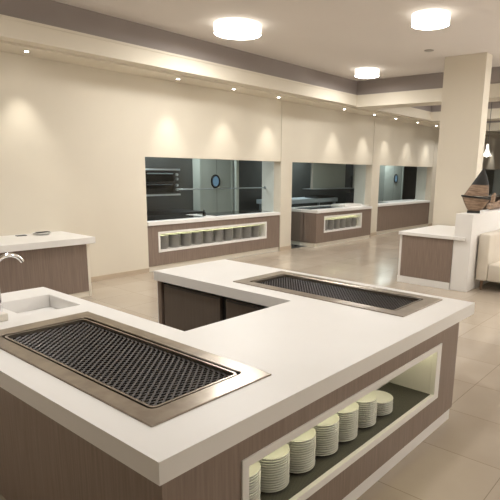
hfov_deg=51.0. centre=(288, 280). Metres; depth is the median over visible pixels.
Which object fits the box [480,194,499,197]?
countertop
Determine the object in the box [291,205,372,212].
countertop
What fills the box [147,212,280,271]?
serving counter
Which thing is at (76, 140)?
wall
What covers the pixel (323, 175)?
range hood
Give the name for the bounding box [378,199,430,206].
countertop
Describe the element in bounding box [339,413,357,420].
plate
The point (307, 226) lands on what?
counter
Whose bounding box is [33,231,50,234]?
dish
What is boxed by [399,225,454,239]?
countertop
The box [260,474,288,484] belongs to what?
plate
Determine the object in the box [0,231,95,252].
countertop
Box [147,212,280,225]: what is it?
countertop
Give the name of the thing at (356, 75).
diffuser
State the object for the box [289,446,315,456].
plate
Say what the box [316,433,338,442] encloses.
plate
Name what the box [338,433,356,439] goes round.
plate
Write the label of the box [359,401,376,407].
plate
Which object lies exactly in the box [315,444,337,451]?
plate
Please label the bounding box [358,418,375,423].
plate
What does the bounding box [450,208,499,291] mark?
wall
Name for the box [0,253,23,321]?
faucet
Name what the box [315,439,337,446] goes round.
plate
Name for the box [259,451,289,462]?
plate
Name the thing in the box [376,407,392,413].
plate
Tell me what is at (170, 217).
countertop
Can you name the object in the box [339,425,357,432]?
plate
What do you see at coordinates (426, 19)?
ceiling lamp
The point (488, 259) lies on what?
sofa
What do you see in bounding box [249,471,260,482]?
plate
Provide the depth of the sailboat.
8.55 m
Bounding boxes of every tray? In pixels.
[290,283,408,309]
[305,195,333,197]
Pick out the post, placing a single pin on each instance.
(236, 162)
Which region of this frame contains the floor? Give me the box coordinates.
[0,226,499,499]
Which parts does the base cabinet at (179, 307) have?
panel, door, door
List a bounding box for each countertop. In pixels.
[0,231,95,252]
[0,259,474,485]
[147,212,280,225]
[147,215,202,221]
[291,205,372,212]
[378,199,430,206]
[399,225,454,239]
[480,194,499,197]
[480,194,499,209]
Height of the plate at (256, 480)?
0.022 m
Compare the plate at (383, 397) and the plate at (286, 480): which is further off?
the plate at (383, 397)
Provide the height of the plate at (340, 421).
0.022 m
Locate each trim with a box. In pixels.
[0,0,430,111]
[0,14,431,112]
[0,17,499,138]
[262,161,273,210]
[354,165,365,204]
[357,66,499,94]
[357,83,499,109]
[415,167,426,199]
[431,101,499,111]
[431,108,499,122]
[486,122,499,131]
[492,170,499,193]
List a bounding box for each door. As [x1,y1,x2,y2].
[192,159,233,212]
[378,165,403,200]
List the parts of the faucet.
spout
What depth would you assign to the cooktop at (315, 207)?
13.94 m
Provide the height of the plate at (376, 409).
0.022 m
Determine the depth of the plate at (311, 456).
2.77 m
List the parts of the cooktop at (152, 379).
plate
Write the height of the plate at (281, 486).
0.022 m
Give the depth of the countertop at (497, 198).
23.88 m
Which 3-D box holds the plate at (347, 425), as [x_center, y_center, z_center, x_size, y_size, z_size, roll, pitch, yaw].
[0.317,0.844,3.169,0.206,0.022,0.206,-10,16,-42]
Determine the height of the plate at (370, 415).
0.022 m
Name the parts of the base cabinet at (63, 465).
panel, panel, niche frame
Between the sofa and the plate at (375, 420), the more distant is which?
the sofa
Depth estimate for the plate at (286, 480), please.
2.60 m
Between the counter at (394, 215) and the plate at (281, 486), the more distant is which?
the counter at (394, 215)
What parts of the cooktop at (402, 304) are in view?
plate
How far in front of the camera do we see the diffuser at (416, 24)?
7.22 m
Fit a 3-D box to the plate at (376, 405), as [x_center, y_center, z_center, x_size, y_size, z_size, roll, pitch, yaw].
[0.460,0.796,3.339,0.206,0.022,0.206,10,15,37]
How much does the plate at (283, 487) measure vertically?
0.022 m
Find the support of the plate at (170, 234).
on the plate
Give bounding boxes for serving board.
[331,203,361,206]
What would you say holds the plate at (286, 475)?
on the plate at (283, 480)
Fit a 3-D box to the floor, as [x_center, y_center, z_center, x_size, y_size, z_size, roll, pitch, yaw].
[5.576,-0.284,11.444,15.700,0.150,32.500,11,15,38]
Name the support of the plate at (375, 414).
on the plate at (370, 419)
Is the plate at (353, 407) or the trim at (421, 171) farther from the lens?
the trim at (421, 171)
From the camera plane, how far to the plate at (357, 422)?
3.10 m
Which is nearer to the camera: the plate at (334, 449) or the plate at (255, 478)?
the plate at (255, 478)
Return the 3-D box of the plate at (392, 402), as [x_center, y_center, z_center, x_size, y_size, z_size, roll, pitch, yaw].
[0.597,0.817,3.517,0.206,0.022,0.206,9,14,32]
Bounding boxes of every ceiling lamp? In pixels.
[213,18,261,39]
[355,67,378,77]
[411,9,450,29]
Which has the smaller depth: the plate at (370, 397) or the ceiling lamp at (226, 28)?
the plate at (370, 397)
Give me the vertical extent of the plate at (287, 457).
0.022 m
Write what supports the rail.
attached to the wall at (76, 140)
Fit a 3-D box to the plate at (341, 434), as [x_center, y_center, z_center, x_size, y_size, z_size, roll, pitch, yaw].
[0.316,0.898,3.181,0.206,0.022,0.206,8,14,28]
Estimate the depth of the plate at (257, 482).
2.44 m
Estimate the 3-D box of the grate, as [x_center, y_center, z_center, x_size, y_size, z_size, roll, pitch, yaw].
[-0.996,0.451,2.924,1.510,0.015,0.563,11,15,38]
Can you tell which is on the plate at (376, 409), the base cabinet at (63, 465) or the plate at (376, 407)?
the plate at (376, 407)
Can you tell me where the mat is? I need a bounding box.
[260,382,429,499]
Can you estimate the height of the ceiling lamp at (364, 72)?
0.141 m
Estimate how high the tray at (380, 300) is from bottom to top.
0.015 m
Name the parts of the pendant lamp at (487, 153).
lamp shade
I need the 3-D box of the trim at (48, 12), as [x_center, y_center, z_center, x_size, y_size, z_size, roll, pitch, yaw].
[2.142,-4.827,13.399,0.085,0.330,32.500,11,15,38]
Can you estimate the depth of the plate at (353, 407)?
3.12 m
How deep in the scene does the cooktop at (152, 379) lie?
2.79 m
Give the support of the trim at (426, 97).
attached to the wall
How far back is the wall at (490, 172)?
27.59 m
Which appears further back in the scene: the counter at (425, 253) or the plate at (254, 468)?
the counter at (425, 253)
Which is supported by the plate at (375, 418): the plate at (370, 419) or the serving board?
the plate at (370, 419)
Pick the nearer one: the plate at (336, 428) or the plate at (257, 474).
the plate at (257, 474)
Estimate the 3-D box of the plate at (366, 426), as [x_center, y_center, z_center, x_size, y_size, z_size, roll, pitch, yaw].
[0.458,0.904,3.362,0.206,0.022,0.206,-2,12,-15]
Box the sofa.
[475,229,499,289]
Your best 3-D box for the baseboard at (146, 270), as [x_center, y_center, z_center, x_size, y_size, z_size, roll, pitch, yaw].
[1.508,-1.168,14.645,0.014,0.090,32.500,11,15,38]
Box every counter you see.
[0,231,95,297]
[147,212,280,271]
[291,205,372,246]
[376,199,430,233]
[397,225,464,289]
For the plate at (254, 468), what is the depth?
2.48 m
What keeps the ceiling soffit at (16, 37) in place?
attached to the wall at (76, 140)
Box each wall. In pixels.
[0,51,499,276]
[145,157,416,214]
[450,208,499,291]
[485,169,494,193]
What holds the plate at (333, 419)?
on the plate at (334, 425)
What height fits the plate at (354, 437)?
0.022 m
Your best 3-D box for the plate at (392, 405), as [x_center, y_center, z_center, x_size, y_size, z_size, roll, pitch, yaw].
[0.597,0.845,3.522,0.206,0.022,0.206,6,13,21]
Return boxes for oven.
[145,168,180,196]
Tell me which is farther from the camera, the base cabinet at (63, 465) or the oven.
the oven
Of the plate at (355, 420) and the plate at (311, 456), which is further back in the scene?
the plate at (355, 420)
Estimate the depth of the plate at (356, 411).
3.08 m
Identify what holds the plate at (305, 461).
on the plate at (312, 460)
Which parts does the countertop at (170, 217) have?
trim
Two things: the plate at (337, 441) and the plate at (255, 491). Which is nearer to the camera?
the plate at (255, 491)
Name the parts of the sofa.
seat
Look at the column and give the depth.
9.90 m
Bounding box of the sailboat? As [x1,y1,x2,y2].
[461,168,490,213]
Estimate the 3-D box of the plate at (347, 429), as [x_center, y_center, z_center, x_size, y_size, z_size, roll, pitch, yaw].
[0.316,0.870,3.177,0.206,0.022,0.206,-6,14,-31]
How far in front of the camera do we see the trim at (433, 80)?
11.94 m
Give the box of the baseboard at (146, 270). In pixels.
[91,223,431,281]
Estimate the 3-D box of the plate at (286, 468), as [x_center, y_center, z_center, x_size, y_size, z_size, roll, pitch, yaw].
[-0.100,0.942,2.668,0.206,0.022,0.206,-7,15,-34]
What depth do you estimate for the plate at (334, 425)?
2.92 m
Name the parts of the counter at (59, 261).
panel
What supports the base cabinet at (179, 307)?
on the floor
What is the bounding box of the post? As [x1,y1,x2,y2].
[234,160,238,210]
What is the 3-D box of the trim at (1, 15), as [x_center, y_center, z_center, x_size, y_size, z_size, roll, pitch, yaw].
[2.203,-4.637,13.386,0.012,0.035,32.500,11,15,38]
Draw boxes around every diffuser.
[214,28,260,38]
[355,74,377,77]
[412,20,448,28]
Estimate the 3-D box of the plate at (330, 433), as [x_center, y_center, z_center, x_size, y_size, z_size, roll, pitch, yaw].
[0.185,0.848,3.005,0.206,0.022,0.206,-2,12,-14]
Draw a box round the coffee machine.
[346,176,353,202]
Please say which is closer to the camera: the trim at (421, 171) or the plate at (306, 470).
the plate at (306, 470)
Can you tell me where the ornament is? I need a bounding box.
[486,193,499,209]
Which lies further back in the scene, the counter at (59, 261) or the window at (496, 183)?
the window at (496, 183)
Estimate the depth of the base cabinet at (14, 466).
2.72 m
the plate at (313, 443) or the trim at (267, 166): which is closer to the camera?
the plate at (313, 443)
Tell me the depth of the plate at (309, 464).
2.78 m
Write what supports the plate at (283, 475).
on the plate at (286, 475)
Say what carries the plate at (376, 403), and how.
on the plate at (376, 405)
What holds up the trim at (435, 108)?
attached to the ceiling
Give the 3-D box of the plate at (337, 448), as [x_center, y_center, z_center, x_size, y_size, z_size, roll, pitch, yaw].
[0.182,0.970,3.029,0.206,0.022,0.206,2,12,6]
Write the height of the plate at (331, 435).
0.022 m
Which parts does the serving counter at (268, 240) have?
niche frame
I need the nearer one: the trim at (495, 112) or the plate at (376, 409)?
the plate at (376, 409)
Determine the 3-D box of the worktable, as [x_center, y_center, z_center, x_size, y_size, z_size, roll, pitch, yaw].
[0.307,-1.934,15.754,0.750,1.080,3.000,11,15,38]
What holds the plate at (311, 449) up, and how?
on the plate at (313, 450)
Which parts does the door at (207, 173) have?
porthole glass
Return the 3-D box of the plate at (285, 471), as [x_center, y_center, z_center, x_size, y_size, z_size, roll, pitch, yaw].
[-0.099,0.956,2.671,0.206,0.022,0.206,-6,14,-30]
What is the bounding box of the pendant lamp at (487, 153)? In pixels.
[483,103,491,156]
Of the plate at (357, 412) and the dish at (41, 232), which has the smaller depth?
the plate at (357, 412)
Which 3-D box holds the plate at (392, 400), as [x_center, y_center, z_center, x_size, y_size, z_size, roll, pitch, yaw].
[0.597,0.804,3.515,0.206,0.022,0.206,1,12,1]
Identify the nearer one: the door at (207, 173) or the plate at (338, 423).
the plate at (338, 423)
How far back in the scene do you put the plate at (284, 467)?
2.59 m
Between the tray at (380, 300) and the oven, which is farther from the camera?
the oven
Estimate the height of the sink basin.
0.108 m
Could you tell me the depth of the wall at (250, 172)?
15.20 m
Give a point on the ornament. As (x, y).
(492, 205)
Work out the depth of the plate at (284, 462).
2.58 m
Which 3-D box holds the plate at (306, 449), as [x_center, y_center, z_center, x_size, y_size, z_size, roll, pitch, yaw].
[0.043,0.882,2.834,0.206,0.022,0.206,0,12,-3]
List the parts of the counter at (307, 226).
panel, niche frame, panel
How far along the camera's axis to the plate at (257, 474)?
2.43 m
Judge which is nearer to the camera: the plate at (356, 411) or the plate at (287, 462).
the plate at (287, 462)
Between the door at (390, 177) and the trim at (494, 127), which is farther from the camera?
the door at (390, 177)
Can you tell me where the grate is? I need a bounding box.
[17,325,223,404]
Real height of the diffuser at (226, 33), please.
0.008 m
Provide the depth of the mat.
3.10 m
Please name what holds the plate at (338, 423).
on the plate at (336, 428)
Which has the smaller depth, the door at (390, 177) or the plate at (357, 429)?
the plate at (357, 429)
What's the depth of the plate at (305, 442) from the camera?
2.75 m
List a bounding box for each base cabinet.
[0,387,31,499]
[23,322,458,499]
[157,281,267,330]
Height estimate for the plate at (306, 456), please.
0.022 m
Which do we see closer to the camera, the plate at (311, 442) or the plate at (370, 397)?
the plate at (311, 442)
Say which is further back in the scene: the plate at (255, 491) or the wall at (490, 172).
the wall at (490, 172)
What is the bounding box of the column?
[432,52,492,225]
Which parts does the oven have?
oven door, oven door, rail, rail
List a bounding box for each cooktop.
[0,311,270,426]
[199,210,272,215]
[233,271,442,316]
[296,206,339,209]
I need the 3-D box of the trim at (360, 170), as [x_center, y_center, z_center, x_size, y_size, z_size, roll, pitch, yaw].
[2.161,-2.680,15.777,0.379,2.600,0.101,11,15,38]
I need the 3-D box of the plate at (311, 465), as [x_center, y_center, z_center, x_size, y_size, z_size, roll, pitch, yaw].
[0.042,0.990,2.856,0.206,0.022,0.206,-7,14,-32]
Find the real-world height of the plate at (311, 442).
0.022 m
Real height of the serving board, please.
0.055 m
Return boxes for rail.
[178,186,265,189]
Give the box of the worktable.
[256,197,337,209]
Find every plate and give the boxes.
[167,233,180,235]
[249,461,260,477]
[249,468,260,479]
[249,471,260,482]
[249,473,260,485]
[249,476,260,488]
[249,484,260,495]
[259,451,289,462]
[259,453,289,464]
[260,458,288,467]
[260,472,288,482]
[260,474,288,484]
[260,479,288,489]
[260,481,288,492]
[261,457,289,469]
[261,463,288,472]
[261,464,288,474]
[261,465,289,477]
[261,470,288,479]
[261,476,288,487]
[262,444,289,459]
[287,437,315,446]
[288,436,315,444]
[289,439,315,449]
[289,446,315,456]
[289,451,314,458]
[289,455,314,463]
[289,456,314,465]
[289,461,314,470]
[289,464,314,472]
[290,428,315,442]
[290,442,315,451]
[290,444,315,453]
[290,452,314,461]
[290,459,314,467]
[313,421,338,428]
[314,423,338,430]
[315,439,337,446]
[315,441,337,448]
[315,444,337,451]
[315,446,337,453]
[315,448,337,455]
[316,414,338,426]
[316,425,338,433]
[316,428,338,435]
[316,429,338,437]
[316,432,338,440]
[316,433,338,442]
[316,437,337,444]
[336,408,358,415]
[337,402,358,413]
[338,429,357,437]
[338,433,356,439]
[338,435,356,441]
[339,412,357,417]
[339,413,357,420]
[339,415,357,422]
[339,417,357,424]
[339,420,357,426]
[339,422,357,428]
[339,423,357,430]
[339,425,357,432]
[339,427,357,435]
[355,392,376,403]
[357,399,376,405]
[358,405,376,411]
[358,407,376,413]
[358,409,376,415]
[358,410,376,417]
[358,414,375,419]
[358,415,376,421]
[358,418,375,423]
[358,420,375,425]
[358,421,375,427]
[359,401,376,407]
[359,403,376,409]
[372,390,392,403]
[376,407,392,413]
[376,409,392,415]
[377,400,392,405]
[377,402,392,407]
[377,405,392,411]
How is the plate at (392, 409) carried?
on the mat
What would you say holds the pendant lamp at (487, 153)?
hanging from the ceiling
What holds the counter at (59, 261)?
on the floor
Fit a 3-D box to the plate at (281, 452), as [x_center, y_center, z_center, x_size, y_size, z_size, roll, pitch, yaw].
[-0.098,0.862,2.649,0.206,0.022,0.206,9,14,32]
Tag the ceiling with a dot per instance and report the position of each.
(334, 37)
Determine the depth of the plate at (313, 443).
2.76 m
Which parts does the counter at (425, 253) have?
panel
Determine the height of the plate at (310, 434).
0.022 m
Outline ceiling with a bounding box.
[52,0,499,80]
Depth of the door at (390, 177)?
21.12 m
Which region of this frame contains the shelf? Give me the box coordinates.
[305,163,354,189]
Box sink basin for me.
[2,295,77,315]
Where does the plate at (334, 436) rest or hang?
on the plate at (329, 440)
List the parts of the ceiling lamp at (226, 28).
lamp shade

